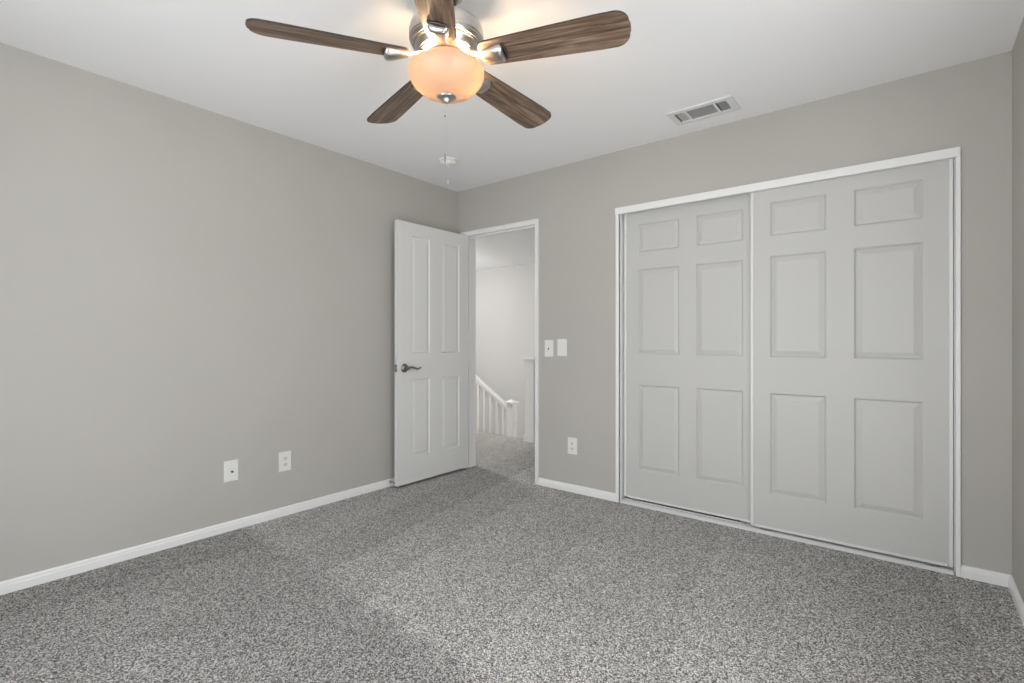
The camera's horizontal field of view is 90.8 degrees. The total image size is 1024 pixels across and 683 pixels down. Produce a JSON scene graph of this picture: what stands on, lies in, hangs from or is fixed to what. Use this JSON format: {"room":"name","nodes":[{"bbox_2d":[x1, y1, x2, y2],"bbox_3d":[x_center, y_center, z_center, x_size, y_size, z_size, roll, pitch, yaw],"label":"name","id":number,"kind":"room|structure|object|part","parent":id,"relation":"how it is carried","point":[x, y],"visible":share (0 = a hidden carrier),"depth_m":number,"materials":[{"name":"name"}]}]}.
{"room":"empty bedroom","nodes":[
{"label":"empty bedroom","id":0,"kind":"room"},
{"bbox_2d":[0,43,457,581],"bbox_3d":[-1.738,-0.098,2.988,0.120,2.440,3.901,0,0,38],"label":"wall","id":1,"kind":"structure","parent":0,"point":[187,290],"depth_m":2.73,"materials":[{"name":"beige paint"}]},
{"bbox_2d":[0,477,394,594],"bbox_3d":[-1.655,1.094,2.986,0.013,0.056,3.800,0,0,38],"label":"baseboard","id":2,"kind":"structure","parent":1,"relation":"attached to","point":[33,579],"depth_m":2.73,"materials":[{"name":"white wood"}]},
{"bbox_2d":[224,459,237,482],"bbox_3d":[-1.656,0.771,2.981,0.017,0.124,0.080,0,0,38],"label":"cable jack","id":3,"kind":"object","parent":1,"relation":"attached to","point":[230,467],"visible":1,"depth_m":2.98,"materials":[{"name":"white plastic"}]},
{"bbox_2d":[279,451,290,471],"bbox_3d":[-1.455,0.775,3.241,0.009,0.124,0.080,0,0,38],"label":"power outlet","id":4,"kind":"object","parent":1,"relation":"attached to","point":[284,457],"visible":1,"depth_m":3.23,"materials":[{"name":"white plastic"}]},
{"bbox_2d":[476,263,534,437],"bbox_3d":[0.845,0.302,8.278,5.550,3.240,0.100,0,0,38],"label":"wall","id":5,"kind":"structure","parent":0,"point":[505,296],"depth_m":8.99,"materials":[{"name":"grey paint"}]},
{"bbox_2d":[0,431,1023,682],"bbox_3d":[-1.447,1.222,3.650,7.713,0.200,5.300,0,0,38],"label":"floor","id":6,"kind":"structure","parent":0,"point":[483,572],"depth_m":2.13,"materials":[{"name":"grey carpet"}]},
{"bbox_2d":[620,498,953,574],"bbox_3d":[1.457,1.113,2.988,1.741,0.019,0.092,0,0,38],"label":"door track","id":7,"kind":"object","parent":6,"relation":"on","point":[850,549],"visible":0.91,"depth_m":2.84,"materials":[{"name":"white metal"}]},
{"bbox_2d":[0,0,1023,269],"bbox_3d":[-0.685,-1.378,4.610,7.713,0.120,7.750,0,0,38],"label":"ceiling","id":8,"kind":"structure","parent":0,"point":[768,55],"depth_m":2.38,"materials":[{"name":"white paint"}]},
{"bbox_2d":[245,0,630,161],"bbox_3d":[-0.221,-0.947,1.915,1.281,0.742,1.245,0,0,38],"label":"ceiling fan","id":9,"kind":"object","parent":8,"relation":"hanging from","point":[446,39],"visible":1,"depth_m":1.78,"materials":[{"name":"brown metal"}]},
{"bbox_3d":[-0.624,-1.040,1.747,0.533,0.007,0.146,0,13,-18],"label":"blade","id":10,"kind":"part","parent":9,"relation":"part of","materials":[{"name":"brown wood"}]},
{"bbox_3d":[-0.481,-1.040,2.197,0.146,0.007,0.533,-16,9,-35],"label":"blade","id":11,"kind":"part","parent":9,"relation":"part of","materials":[{"name":"brown wood"}]},
{"bbox_3d":[-0.384,-1.034,1.828,0.156,0.051,0.072,0,13,-18],"label":"blade arm","id":12,"kind":"part","parent":9,"relation":"part of","materials":[{"name":"silver metal"}]},
{"bbox_3d":[-0.240,-1.040,1.472,0.146,0.007,0.533,13,0,0],"label":"blade","id":13,"kind":"part","parent":9,"relation":"part of","materials":[{"name":"brown wood"}]},
{"bbox_3d":[-0.243,-1.034,1.726,0.072,0.051,0.156,13,0,0],"label":"blade arm","id":14,"kind":"part","parent":9,"relation":"part of","materials":[{"name":"silver metal"}]},
{"bbox_3d":[-0.243,-0.957,1.874,0.281,0.109,0.281,0,0,38],"label":"lamp shade","id":15,"kind":"part","parent":9,"relation":"part of","materials":[{"name":"orange glass"}]},
{"bbox_3d":[-0.155,-1.034,1.993,0.072,0.051,0.156,-16,-9,35],"label":"blade arm","id":16,"kind":"part","parent":9,"relation":"part of","materials":[{"name":"silver metal"}]},
{"bbox_3d":[-0.102,-1.034,1.828,0.156,0.051,0.072,0,-13,18],"label":"blade arm","id":17,"kind":"part","parent":9,"relation":"part of","materials":[{"name":"silver metal"}]},
{"bbox_3d":[-0.009,-1.040,2.200,0.146,0.007,0.533,-16,-9,35],"label":"blade","id":18,"kind":"part","parent":9,"relation":"part of","materials":[{"name":"brown wood"}]},
{"bbox_3d":[0.140,-1.040,1.752,0.533,0.007,0.146,0,-13,18],"label":"blade","id":19,"kind":"part","parent":9,"relation":"part of","materials":[{"name":"brown wood"}]},
{"bbox_2d":[439,157,457,166],"bbox_3d":[-0.464,-1.297,3.685,0.140,0.042,0.140,0,0,38],"label":"smoke detector","id":20,"kind":"object","parent":8,"relation":"attached to","point":[450,161],"visible":0.98,"depth_m":3.65,"materials":[{"name":"white plastic"}]},
{"bbox_2d":[666,95,740,125],"bbox_3d":[1.095,-1.368,2.894,0.360,0.119,0.200,0,0,38],"label":"ceiling vent","id":21,"kind":"object","parent":8,"relation":"in","point":[727,104],"visible":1,"depth_m":2.90,"materials":[{"name":"white metal"}]},
{"bbox_2d":[522,357,534,442],"bbox_3d":[0.950,1.007,6.545,0.160,1.630,2.485,0,0,38],"label":"wall","id":22,"kind":"structure","parent":0,"point":[529,436],"depth_m":5.58,"materials":[{"name":"white paint"}]},
{"bbox_3d":[0.222,1.085,5.627,0.140,0.075,0.128,0,0,38],"label":"baseboard","id":23,"kind":"part","parent":22,"relation":"part of","materials":[{"name":"white wood"}]},
{"bbox_2d":[458,51,1011,574],"bbox_3d":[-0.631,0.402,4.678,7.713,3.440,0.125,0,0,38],"label":"wall","id":24,"kind":"structure","parent":0,"point":[967,106],"depth_m":2.86,"materials":[{"name":"beige paint"}]},
{"bbox_2d":[461,218,538,484],"bbox_3d":[-0.076,0.082,4.234,0.845,2.080,0.158,0,0,38],"label":"door frame","id":25,"kind":"structure","parent":24,"relation":"attached to","point":[472,235],"depth_m":4.45,"materials":[{"name":"white wood"}]},
{"bbox_2d":[394,219,467,486],"bbox_3d":[-0.642,0.094,4.108,0.149,2.012,0.775,0,0,38],"label":"door","id":26,"kind":"structure","parent":25,"relation":"attached to","point":[431,367],"depth_m":4.06,"materials":[{"name":"white paint"}]},
{"bbox_3d":[-0.771,0.210,3.872,0.057,0.068,0.162,0,0,38],"label":"handle","id":27,"kind":"part","parent":26,"relation":"part of","materials":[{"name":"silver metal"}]},
{"bbox_3d":[-0.031,0.082,4.291,0.845,2.080,0.014,0,0,38],"label":"casing","id":28,"kind":"part","parent":25,"relation":"part of","materials":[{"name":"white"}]},
{"bbox_2d":[545,340,553,356],"bbox_3d":[0.280,0.060,3.864,0.080,0.128,0.018,0,0,38],"label":"light switch","id":29,"kind":"object","parent":24,"relation":"attached to","point":[549,344],"visible":1,"depth_m":3.86,"materials":[{"name":"white plastic"}]},
{"bbox_2d":[557,339,566,355],"bbox_3d":[0.375,0.052,3.794,0.084,0.128,0.010,0,0,38],"label":"light switch","id":30,"kind":"object","parent":24,"relation":"attached to","point":[561,343],"visible":1,"depth_m":3.79,"materials":[{"name":"white plastic"}]},
{"bbox_2d":[568,437,576,454],"bbox_3d":[0.446,0.781,3.739,0.080,0.124,0.009,0,0,38],"label":"power outlet","id":31,"kind":"object","parent":24,"relation":"attached to","point":[572,442],"visible":1,"depth_m":3.73,"materials":[{"name":"white plastic"}]},
{"bbox_2d":[538,478,615,501],"bbox_3d":[0.466,1.094,3.720,0.659,0.056,0.013,0,0,38],"label":"baseboard","id":32,"kind":"structure","parent":24,"relation":"attached to","point":[596,493],"depth_m":3.70,"materials":[{"name":"white wood"}]},
{"bbox_2d":[624,193,750,524],"bbox_3d":[1.135,0.109,3.275,0.871,1.998,0.032,0,0,38],"label":"door","id":33,"kind":"structure","parent":24,"relation":"in","point":[687,267],"depth_m":3.26,"materials":[{"name":"grey paint"}]},
{"bbox_3d":[1.135,1.085,3.275,0.827,0.013,0.030,0,0,38],"label":"rail","id":34,"kind":"part","parent":33,"relation":"part of","materials":[{"name":"white wood"}]},
{"bbox_2d":[615,147,960,576],"bbox_3d":[1.464,0.102,3.002,1.797,2.041,0.147,0,0,38],"label":"closet frame","id":35,"kind":"object","parent":24,"relation":"attached to","point":[955,153],"visible":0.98,"depth_m":2.61,"materials":[{"name":"white wood"}]},
{"bbox_2d":[751,158,952,566],"bbox_3d":[1.775,0.109,2.716,0.905,1.998,0.032,0,0,38],"label":"door","id":36,"kind":"structure","parent":24,"relation":"in","point":[852,276],"depth_m":2.67,"materials":[{"name":"grey paint"}]},
{"bbox_3d":[1.775,1.085,2.716,0.861,0.013,0.030,0,0,38],"label":"rail","id":37,"kind":"part","parent":36,"relation":"part of","materials":[{"name":"white wood"}]},
{"bbox_2d":[961,565,1010,586],"bbox_3d":[2.200,1.094,2.344,0.176,0.056,0.013,0,0,38],"label":"baseboard","id":38,"kind":"structure","parent":24,"relation":"attached to","point":[982,575],"depth_m":2.34,"materials":[{"name":"white wood"}]},
{"bbox_2d":[1012,17,1023,601],"bbox_3d":[1.348,-0.098,1.049,0.100,2.440,4.700,0,0,38],"label":"wall","id":39,"kind":"structure","parent":0,"point":[1018,48],"depth_m":2.15,"materials":[{"name":"beige paint"}]},
{"bbox_2d":[1008,575,1023,626],"bbox_3d":[1.087,1.094,0.810,0.013,0.056,3.800,0,0,38],"label":"baseboard","id":40,"kind":"structure","parent":39,"relation":"attached to","point":[1019,604],"depth_m":2.13,"materials":[{"name":"white wood"}]},
{"bbox_3d":[0.088,1.522,7.316,5.360,0.800,2.350,0,0,38],"label":"floor","id":41,"kind":"structure","parent":0,"visible":0},
{"bbox_2d":[476,375,518,436],"bbox_3d":[-0.454,0.928,6.303,1.272,1.790,0.124,0,0,38],"label":"stair railing","id":42,"kind":"object","parent":41,"relation":"on","point":[509,408],"visible":0.38,"depth_m":6.07,"materials":[{"name":"white wood"}]},
{"bbox_3d":[-0.496,0.425,6.336,1.164,0.784,0.065,0,0,38],"label":"handrail","id":43,"kind":"part","parent":42,"relation":"part of","materials":[{"name":"white wood"}]},
{"bbox_3d":[-0.004,1.280,5.946,0.090,1.085,0.090,0,0,38],"label":"newel post","id":44,"kind":"part","parent":42,"relation":"part of","materials":[{"name":"white wood"}]}
]}

